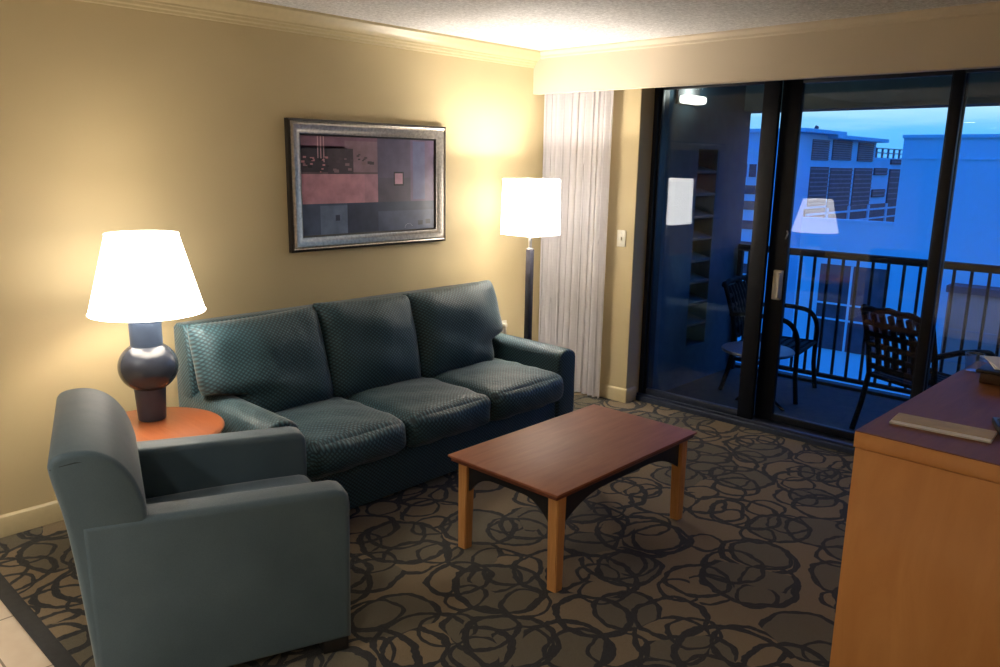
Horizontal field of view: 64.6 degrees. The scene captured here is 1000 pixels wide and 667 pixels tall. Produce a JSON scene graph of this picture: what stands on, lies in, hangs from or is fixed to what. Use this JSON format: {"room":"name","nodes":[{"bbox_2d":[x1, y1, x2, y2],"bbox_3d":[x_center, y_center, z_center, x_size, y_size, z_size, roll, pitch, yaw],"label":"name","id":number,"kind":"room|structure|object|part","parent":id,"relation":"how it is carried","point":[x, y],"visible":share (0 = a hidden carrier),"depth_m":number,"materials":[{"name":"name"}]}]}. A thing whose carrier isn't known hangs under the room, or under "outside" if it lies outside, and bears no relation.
{"room":"hotel room","nodes":[
{"label":"hotel room","id":0,"kind":"room"},
{"bbox_2d":[0,600,53,666],"bbox_3d":[-0.469,1.454,1.480,5.700,0.110,8.400,12,16,42],"label":"floor","id":1,"kind":"structure","parent":0,"point":[17,648],"depth_m":2.77,"materials":[{"name":"beige tile"}]},
{"bbox_2d":[0,392,853,666],"bbox_3d":[0.361,0.937,3.652,3.650,0.009,4.020,12,16,42],"label":"carpet","id":2,"kind":"object","parent":1,"relation":"on","point":[748,575],"visible":0.5,"depth_m":3.31,"materials":[{"name":"brown carpet"}]},
{"bbox_2d":[126,407,224,441],"bbox_3d":[-1.519,0.666,3.476,0.610,0.530,0.610,12,16,42],"label":"end table","id":3,"kind":"object","parent":2,"relation":"on","point":[178,422],"visible":0.22,"depth_m":3.46,"materials":[{"name":"orange laminate"}]},
{"bbox_2d":[86,230,205,421],"bbox_3d":[-1.535,-0.026,3.458,0.478,0.829,0.478,12,16,42],"label":"table lamp","id":4,"kind":"object","parent":3,"relation":"on","point":[143,279],"visible":1,"depth_m":3.30,"materials":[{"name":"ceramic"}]},
{"bbox_3d":[-1.531,-0.261,3.407,0.472,0.337,0.472,12,16,42],"label":"lamp shade","id":5,"kind":"part","parent":4,"relation":"part of","materials":[{"name":"white fabric"}]},
{"bbox_3d":[-1.551,0.143,3.486,0.248,0.193,0.248,12,16,42],"label":"globe","id":6,"kind":"part","parent":4,"relation":"part of","materials":[{"name":"ceramic"}]},
{"bbox_2d":[47,388,350,666],"bbox_3d":[-1.053,0.653,2.816,0.878,0.850,0.740,-5,14,-26],"label":"armchair","id":7,"kind":"object","parent":2,"relation":"on","point":[221,549],"visible":1,"depth_m":2.53,"materials":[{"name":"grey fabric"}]},
{"bbox_3d":[-1.334,0.654,2.671,0.248,0.800,0.732,-5,14,-26],"label":"backrest","id":8,"kind":"part","parent":7,"relation":"part of","materials":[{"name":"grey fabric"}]},
{"bbox_3d":[-0.891,0.800,2.577,0.804,0.579,0.120,-5,14,-26],"label":"armrest","id":9,"kind":"part","parent":7,"relation":"part of","materials":[{"name":"grey fabric"}]},
{"bbox_3d":[-1.170,0.678,3.118,0.804,0.579,0.120,-5,14,-26],"label":"armrest","id":10,"kind":"part","parent":7,"relation":"part of","materials":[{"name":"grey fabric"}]},
{"bbox_2d":[146,475,310,503],"bbox_3d":[-0.963,0.703,2.874,0.674,0.194,0.496,-5,14,-26],"label":"seat cushion","id":11,"kind":"object","parent":7,"relation":"on","point":[206,485],"depth_m":3.02,"materials":[{"name":"grey fabric"}]},
{"bbox_2d":[174,280,574,509],"bbox_3d":[-0.540,0.268,4.404,0.954,0.909,2.178,12,16,42],"label":"sofa","id":12,"kind":"object","parent":2,"relation":"on","point":[380,390],"visible":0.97,"depth_m":4.15,"materials":[{"name":"teal fabric"}]},
{"bbox_3d":[-1.251,0.577,3.768,0.835,0.550,0.170,12,16,42],"label":"armrest","id":13,"kind":"part","parent":12,"relation":"part of","materials":[{"name":"teal fabric"}]},
{"bbox_2d":[188,306,332,412],"bbox_3d":[-1.170,0.168,3.958,0.284,0.520,0.706,12,16,42],"label":"cushion","id":14,"kind":"object","parent":12,"relation":"on","point":[280,362],"depth_m":3.85,"materials":[{"name":"teal fabric"}]},
{"bbox_3d":[-0.833,0.220,4.657,0.175,0.845,2.106,12,16,42],"label":"frame","id":15,"kind":"part","parent":12,"relation":"part of","materials":[{"name":"teal fabric"}]},
{"bbox_2d":[275,397,405,478],"bbox_3d":[-0.872,0.494,3.918,0.708,0.239,0.599,12,16,42],"label":"seat cushion","id":16,"kind":"object","parent":12,"relation":"on","point":[344,436],"depth_m":3.76,"materials":[{"name":"teal fabric"}]},
{"bbox_2d":[313,295,420,398],"bbox_3d":[-0.722,0.071,4.423,0.282,0.539,0.659,12,16,42],"label":"cushion","id":17,"kind":"object","parent":12,"relation":"on","point":[370,345],"depth_m":4.31,"materials":[{"name":"teal fabric"}]},
{"bbox_2d":[346,377,490,446],"bbox_3d":[-0.469,0.410,4.338,0.716,0.236,0.609,12,16,42],"label":"seat cushion","id":18,"kind":"object","parent":12,"relation":"on","point":[433,411],"depth_m":4.18,"materials":[{"name":"teal fabric"}]},
{"bbox_2d":[402,280,502,377],"bbox_3d":[-0.260,-0.026,4.904,0.289,0.534,0.749,12,16,42],"label":"cushion","id":19,"kind":"object","parent":12,"relation":"on","point":[457,328],"depth_m":4.76,"materials":[{"name":"teal fabric"}]},
{"bbox_2d":[434,358,563,420],"bbox_3d":[-0.046,0.322,4.779,0.710,0.236,0.650,12,16,42],"label":"seat cushion","id":20,"kind":"object","parent":12,"relation":"on","point":[515,388],"depth_m":4.63,"materials":[{"name":"teal fabric"}]},
{"bbox_3d":[0.112,0.292,5.189,0.835,0.550,0.170,12,16,42],"label":"armrest","id":21,"kind":"part","parent":12,"relation":"part of","materials":[{"name":"teal fabric"}]},
{"bbox_2d":[501,178,560,339],"bbox_3d":[0.195,-0.240,5.330,0.280,1.575,0.280,12,16,42],"label":"floor lamp","id":22,"kind":"object","parent":2,"relation":"on","point":[530,206],"visible":0.87,"depth_m":5.13,"materials":[{"name":"metal"}]},
{"bbox_3d":[0.203,-0.713,5.228,0.044,0.318,0.044,12,16,42],"label":"stem","id":23,"kind":"part","parent":22,"relation":"part of","materials":[{"name":"metal"}]},
{"bbox_3d":[0.205,-0.833,5.202,0.280,0.363,0.280,12,16,42],"label":"lamp shade","id":24,"kind":"part","parent":22,"relation":"part of","materials":[{"name":"white fabric"}]},
{"bbox_2d":[448,404,696,592],"bbox_3d":[0.354,0.709,3.643,0.613,0.437,1.057,12,16,42],"label":"coffee table","id":25,"kind":"object","parent":2,"relation":"on","point":[558,462],"visible":1,"depth_m":3.46,"materials":[{"name":"brown wood"}]},
{"bbox_3d":[-0.148,0.750,3.486,0.054,0.407,0.054,12,16,42],"label":"leg","id":26,"kind":"part","parent":25,"relation":"part of","materials":[{"name":"brown wood"}]},
{"bbox_3d":[0.222,0.830,3.147,0.054,0.407,0.054,12,16,42],"label":"leg","id":27,"kind":"part","parent":25,"relation":"part of","materials":[{"name":"brown wood"}]},
{"bbox_3d":[0.855,0.698,3.807,0.054,0.407,0.054,12,16,42],"label":"leg","id":28,"kind":"part","parent":25,"relation":"part of","materials":[{"name":"brown wood"}]},
{"bbox_2d":[829,361,999,666],"bbox_3d":[1.698,0.682,2.779,0.518,0.900,1.300,13,17,43],"label":"dresser","id":29,"kind":"object","parent":2,"relation":"on","point":[919,582],"visible":0.92,"depth_m":2.34,"materials":[{"name":"orange wood"}]},
{"bbox_2d":[889,413,996,443],"bbox_3d":[1.358,0.288,2.426,0.276,0.009,0.112,11,16,38],"label":"folded card","id":30,"kind":"object","parent":29,"relation":"on","point":[922,423],"visible":1,"depth_m":2.41,"materials":[{"name":"white paper"}]},
{"bbox_2d":[976,362,999,385],"bbox_3d":[2.006,0.167,2.929,0.296,0.054,0.364,-11,17,-44],"label":"desk tray","id":31,"kind":"object","parent":29,"relation":"on","point":[988,374],"visible":0.66,"depth_m":2.93,"materials":[{"name":"brown wood"}]},
{"bbox_3d":[2.006,0.147,2.925,0.296,0.014,0.364,-11,17,-44],"label":"lid","id":32,"kind":"part","parent":31,"relation":"part of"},
{"bbox_2d":[983,356,999,369],"bbox_3d":[2.012,0.123,2.985,0.293,0.008,0.233,5,13,19],"label":"paper stack","id":33,"kind":"object","parent":31,"relation":"on","point":[994,361],"visible":1,"depth_m":3.03,"materials":[{"name":"white paper"}]},
{"bbox_2d":[992,417,999,434],"bbox_3d":[1.543,0.286,2.417,0.046,0.022,0.150,6,13,23],"label":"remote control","id":34,"kind":"object","parent":29,"relation":"on","point":[995,420],"visible":1,"depth_m":2.44,"materials":[{"name":"black plastic"}]},
{"bbox_2d":[0,0,544,514],"bbox_3d":[-2.411,-0.349,3.134,0.100,2.870,8.620,12,16,42],"label":"wall","id":35,"kind":"structure","parent":0,"point":[113,118],"depth_m":3.88,"materials":[{"name":"beige paint"}]},
{"bbox_2d":[0,500,63,537],"bbox_3d":[-2.501,0.919,3.247,0.016,0.100,8.295,12,16,42],"label":"baseboard","id":36,"kind":"structure","parent":35,"relation":"attached to","point":[15,522],"depth_m":3.61,"materials":[{"name":"paint"}]},
{"bbox_2d":[76,0,540,67],"bbox_3d":[-2.504,-1.345,2.660,0.085,0.108,8.100,12,16,42],"label":"trim","id":37,"kind":"structure","parent":35,"relation":"attached to","point":[240,12],"depth_m":4.30,"materials":[{"name":"paint"}]},
{"bbox_2d":[284,118,445,252],"bbox_3d":[-0.754,-0.883,4.712,0.039,0.724,1.156,12,16,42],"label":"framed picture","id":38,"kind":"object","parent":35,"relation":"attached to","point":[351,184],"visible":1,"depth_m":4.66,"materials":[{"name":"silver metal"}]},
{"bbox_2d":[300,135,433,235],"bbox_3d":[-0.760,-0.884,4.717,0.001,0.552,0.984,12,16,42],"label":"art print","id":39,"kind":"object","parent":38,"relation":"attached to","point":[351,185],"depth_m":4.68},
{"bbox_2d":[501,320,506,333],"bbox_3d":[0.032,-0.035,5.775,0.035,0.116,0.072,12,16,42],"label":"wall outlet","id":40,"kind":"object","parent":35,"relation":"attached to","point":[504,323],"visible":0.64,"depth_m":5.78,"materials":[{"name":"white plastic"}]},
{"bbox_2d":[251,0,999,50],"bbox_3d":[0.841,-1.337,2.255,5.700,0.160,5.140,12,16,42],"label":"ceiling","id":41,"kind":"structure","parent":0,"point":[540,25],"depth_m":4.12,"materials":[{"name":"white paint"}]},
{"bbox_2d":[600,88,654,402],"bbox_3d":[0.696,-0.708,5.770,0.798,2.560,0.175,12,16,42],"label":"wall","id":42,"kind":"structure","parent":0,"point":[633,109],"depth_m":5.52,"materials":[{"name":"beige paint"}]},
{"bbox_2d":[538,90,613,397],"bbox_3d":[0.530,-0.711,5.719,0.603,2.318,0.098,12,16,42],"label":"vertical blinds","id":43,"kind":"object","parent":42,"relation":"hanging from","point":[577,137],"visible":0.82,"depth_m":5.68,"materials":[{"name":"white fabric"}]},
{"bbox_2d":[599,383,627,402],"bbox_3d":[0.625,0.390,5.938,0.781,0.100,0.016,12,16,42],"label":"baseboard","id":44,"kind":"structure","parent":42,"relation":"attached to","point":[607,391],"depth_m":5.75,"materials":[{"name":"paint"}]},
{"bbox_2d":[617,230,625,246],"bbox_3d":[0.844,-0.663,5.514,0.072,0.116,0.021,12,16,42],"label":"light switch","id":45,"kind":"object","parent":42,"relation":"attached to","point":[621,234],"visible":1,"depth_m":5.51,"materials":[{"name":"plastic"}]},
{"bbox_2d":[652,86,750,390],"bbox_3d":[1.490,-0.701,6.225,0.250,2.540,1.240,12,16,42],"label":"wall","id":46,"kind":"structure","parent":0,"point":[707,151],"depth_m":6.13,"materials":[{"name":"paint"}]},
{"bbox_2d":[676,88,706,105],"bbox_3d":[1.372,-1.687,5.594,0.116,0.130,0.300,12,16,42],"label":"light","id":47,"kind":"object","parent":46,"relation":"attached to","point":[692,97],"visible":0.97,"depth_m":5.55,"materials":[{"name":"white"}]},
{"bbox_2d":[533,13,999,94],"bbox_3d":[1.586,-1.562,4.403,3.650,0.285,0.055,12,16,42],"label":"valance","id":48,"kind":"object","parent":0,"point":[971,42],"depth_m":4.36,"materials":[{"name":"beige paint"}]},
{"bbox_2d":[540,1,999,58],"bbox_3d":[1.569,-1.669,4.336,3.620,0.048,0.034,12,16,42],"label":"trim","id":49,"kind":"structure","parent":48,"relation":"attached to","point":[988,8],"depth_m":4.31,"materials":[{"name":"beige paint"}]},
{"bbox_2d":[666,362,909,431],"bbox_3d":[2.725,0.692,5.389,4.100,0.212,1.340,12,16,42],"label":"floor","id":50,"kind":"structure","parent":0,"point":[832,403],"depth_m":5.94,"materials":[{"name":"concrete"}]},
{"bbox_2d":[721,341,794,410],"bbox_3d":[1.815,0.325,5.621,0.496,0.448,0.496,12,16,42],"label":"table","id":51,"kind":"object","parent":50,"relation":"on","point":[733,348],"visible":0.3,"depth_m":5.54,"materials":[{"name":"glass"}]},
{"bbox_3d":[1.949,0.341,5.589,0.159,0.434,0.024,4,13,14],"label":"leg","id":52,"kind":"part","parent":51,"relation":"part of","materials":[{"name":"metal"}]},
{"bbox_2d":[718,274,819,403],"bbox_3d":[2.072,0.014,6.083,0.655,0.862,0.625,9,15,34],"label":"balcony chair","id":53,"kind":"object","parent":50,"relation":"on","point":[736,294],"visible":0.74,"depth_m":6.07,"materials":[{"name":"metal"}]},
{"bbox_3d":[1.736,0.027,6.024,0.152,0.850,0.049,9,15,34],"label":"post","id":54,"kind":"part","parent":53,"relation":"part of","materials":[{"name":"metal"}]},
{"bbox_3d":[1.949,0.169,5.859,0.562,0.644,0.073,10,15,35],"label":"arm","id":55,"kind":"part","parent":53,"relation":"part of","materials":[{"name":"metal"}]},
{"bbox_3d":[2.116,0.076,6.064,0.488,0.027,0.533,9,15,34],"label":"seat","id":56,"kind":"part","parent":53,"relation":"part of","materials":[{"name":"metal"}]},
{"bbox_3d":[2.266,0.079,6.299,0.562,0.644,0.073,9,15,33],"label":"arm","id":57,"kind":"part","parent":53,"relation":"part of","materials":[{"name":"metal"}]},
{"bbox_2d":[731,243,999,393],"bbox_3d":[3.220,0.039,5.548,3.395,1.067,0.060,12,16,42],"label":"balcony railing","id":58,"kind":"object","parent":50,"relation":"on","point":[995,269],"visible":0.57,"depth_m":5.95,"materials":[{"name":"metal"}]},
{"bbox_3d":[1.997,-0.199,6.671,0.040,1.017,0.040,12,16,42],"label":"post","id":59,"kind":"part","parent":58,"relation":"part of","materials":[{"name":"metal"}]},
{"bbox_3d":[3.212,0.472,5.641,3.395,0.032,0.036,12,16,42],"label":"rail","id":60,"kind":"part","parent":58,"relation":"part of","materials":[{"name":"metal"}]},
{"bbox_3d":[3.228,-0.457,5.440,3.395,0.052,0.060,12,16,42],"label":"rail","id":61,"kind":"part","parent":58,"relation":"part of","materials":[{"name":"metal"}]},
{"bbox_2d":[849,304,995,429],"bbox_3d":[2.687,0.250,5.040,0.655,0.862,0.625,-4,13,-22],"label":"balcony chair","id":62,"kind":"object","parent":50,"relation":"on","point":[902,376],"visible":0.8,"depth_m":4.94,"materials":[{"name":"metal"}]},
{"bbox_3d":[2.372,0.223,5.169,0.152,0.850,0.049,-4,13,-22],"label":"post","id":63,"kind":"part","parent":62,"relation":"part of","materials":[{"name":"metal"}]},
{"bbox_3d":[2.622,0.295,5.328,0.562,0.644,0.073,-4,13,-23],"label":"arm","id":64,"kind":"part","parent":62,"relation":"part of","materials":[{"name":"metal"}]},
{"bbox_3d":[2.737,0.301,5.073,0.488,0.027,0.533,-4,13,-22],"label":"seat","id":65,"kind":"part","parent":62,"relation":"part of","materials":[{"name":"metal"}]},
{"bbox_3d":[2.560,0.320,4.732,0.152,0.850,0.049,-4,13,-22],"label":"post","id":66,"kind":"part","parent":62,"relation":"part of","materials":[{"name":"metal"}]},
{"bbox_3d":[2.834,0.406,4.833,0.562,0.644,0.073,-4,13,-21],"label":"arm","id":67,"kind":"part","parent":62,"relation":"part of","materials":[{"name":"metal"}]},
{"bbox_2d":[744,71,999,113],"bbox_3d":[2.779,-1.677,4.892,4.100,0.445,1.380,12,16,42],"label":"ceiling","id":68,"kind":"structure","parent":0,"point":[984,87],"depth_m":5.56,"materials":[{"name":"paint"}]},
{"label":"outside","id":69,"kind":"structure","parent":0,"visible":0},
{"bbox_3d":[48.934,4.061,60.174,120.000,0.400,137.000,12,16,42],"label":"ground","id":70,"kind":"structure","parent":69,"visible":0},
{"bbox_2d":[735,150,777,366],"bbox_3d":[7.867,-0.343,35.915,9.150,17.100,1.460,12,16,42],"label":"parking garage","id":71,"kind":"structure","parent":70,"relation":"on","point":[752,159],"depth_m":31.85,"materials":[{"name":"concrete"}]},
{"bbox_2d":[748,125,902,371],"bbox_3d":[17.823,-2.894,46.827,6.700,17.802,18.700,12,16,42],"label":"tower building","id":72,"kind":"structure","parent":70,"relation":"on","point":[840,175],"depth_m":40.72,"materials":[{"name":"concrete"}]},
{"bbox_3d":[20.632,-6.532,44.527,0.120,1.420,16.700,12,16,42],"label":"parking rail","id":73,"kind":"part","parent":72,"relation":"part of","materials":[{"name":"metal"}]},
{"bbox_3d":[23.792,-10.748,47.303,0.100,0.550,7.600,12,16,42],"label":"roof railing","id":74,"kind":"part","parent":72,"relation":"part of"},
{"bbox_2d":[787,134,999,395],"bbox_3d":[18.913,2.146,26.223,15.050,16.700,10.090,12,16,42],"label":"apartment building","id":75,"kind":"structure","parent":70,"relation":"on","point":[974,227],"depth_m":24.40,"materials":[{"name":"paint"}]},
{"bbox_2d":[938,283,999,374],"bbox_3d":[16.892,5.394,21.217,10.200,12.400,0.760,12,16,42],"label":"annex building","id":76,"kind":"structure","parent":70,"relation":"on","point":[992,321],"depth_m":22.84,"materials":[{"name":"paint"}]},
{"bbox_3d":[2.148,-1.695,4.415,3.090,0.330,0.160,12,16,42],"label":"wall header","id":77,"kind":"structure","parent":0,"visible":0},
{"bbox_2d":[644,80,782,418],"bbox_3d":[1.392,-0.566,5.310,0.840,2.191,0.034,12,16,42],"label":"door frame","id":78,"kind":"structure","parent":77,"relation":"in","point":[772,97],"depth_m":5.11,"materials":[{"name":"brown metal"}]},
{"bbox_3d":[1.342,0.476,5.566,0.719,0.045,0.034,12,16,42],"label":"rail","id":79,"kind":"part","parent":78,"relation":"part of","materials":[{"name":"brown metal"}]},
{"bbox_3d":[1.377,-1.619,5.113,0.719,0.050,0.034,12,16,42],"label":"rail","id":80,"kind":"part","parent":78,"relation":"part of","materials":[{"name":"brown metal"}]},
{"bbox_2d":[636,88,854,454],"bbox_3d":[2.114,-0.361,4.677,2.870,2.390,0.215,12,16,42],"label":"trim","id":81,"kind":"structure","parent":77,"relation":"attached to","point":[759,424],"depth_m":5.48,"materials":[{"name":"brown metal"}]},
{"bbox_2d":[754,70,969,440],"bbox_3d":[2.085,-0.429,4.734,1.018,2.191,0.087,12,17,43],"label":"door","id":82,"kind":"structure","parent":77,"relation":"in","point":[793,90],"depth_m":4.97,"materials":[{"name":"brown metal"}]},
{"bbox_3d":[1.766,-0.309,5.050,0.060,0.190,0.055,12,17,43],"label":"handle","id":83,"kind":"part","parent":82,"relation":"part of","materials":[{"name":"silver metal"}]},
{"bbox_3d":[2.103,0.617,4.963,0.815,0.050,0.034,12,17,43],"label":"rail","id":84,"kind":"part","parent":82,"relation":"part of","materials":[{"name":"brown metal"}]},
{"bbox_3d":[2.138,-1.475,4.510,0.815,0.050,0.034,12,17,43],"label":"rail","id":85,"kind":"part","parent":82,"relation":"part of","materials":[{"name":"brown metal"}]},
{"bbox_2d":[911,68,999,397],"bbox_3d":[2.751,-0.274,4.066,1.000,2.191,0.034,12,16,42],"label":"door frame","id":86,"kind":"structure","parent":77,"relation":"in","point":[959,79],"depth_m":4.31,"materials":[{"name":"brown metal"}]},
{"bbox_3d":[2.767,-1.320,3.841,0.885,0.050,0.034,12,16,42],"label":"rail","id":87,"kind":"part","parent":86,"relation":"part of","materials":[{"name":"brown metal"}]}
]}

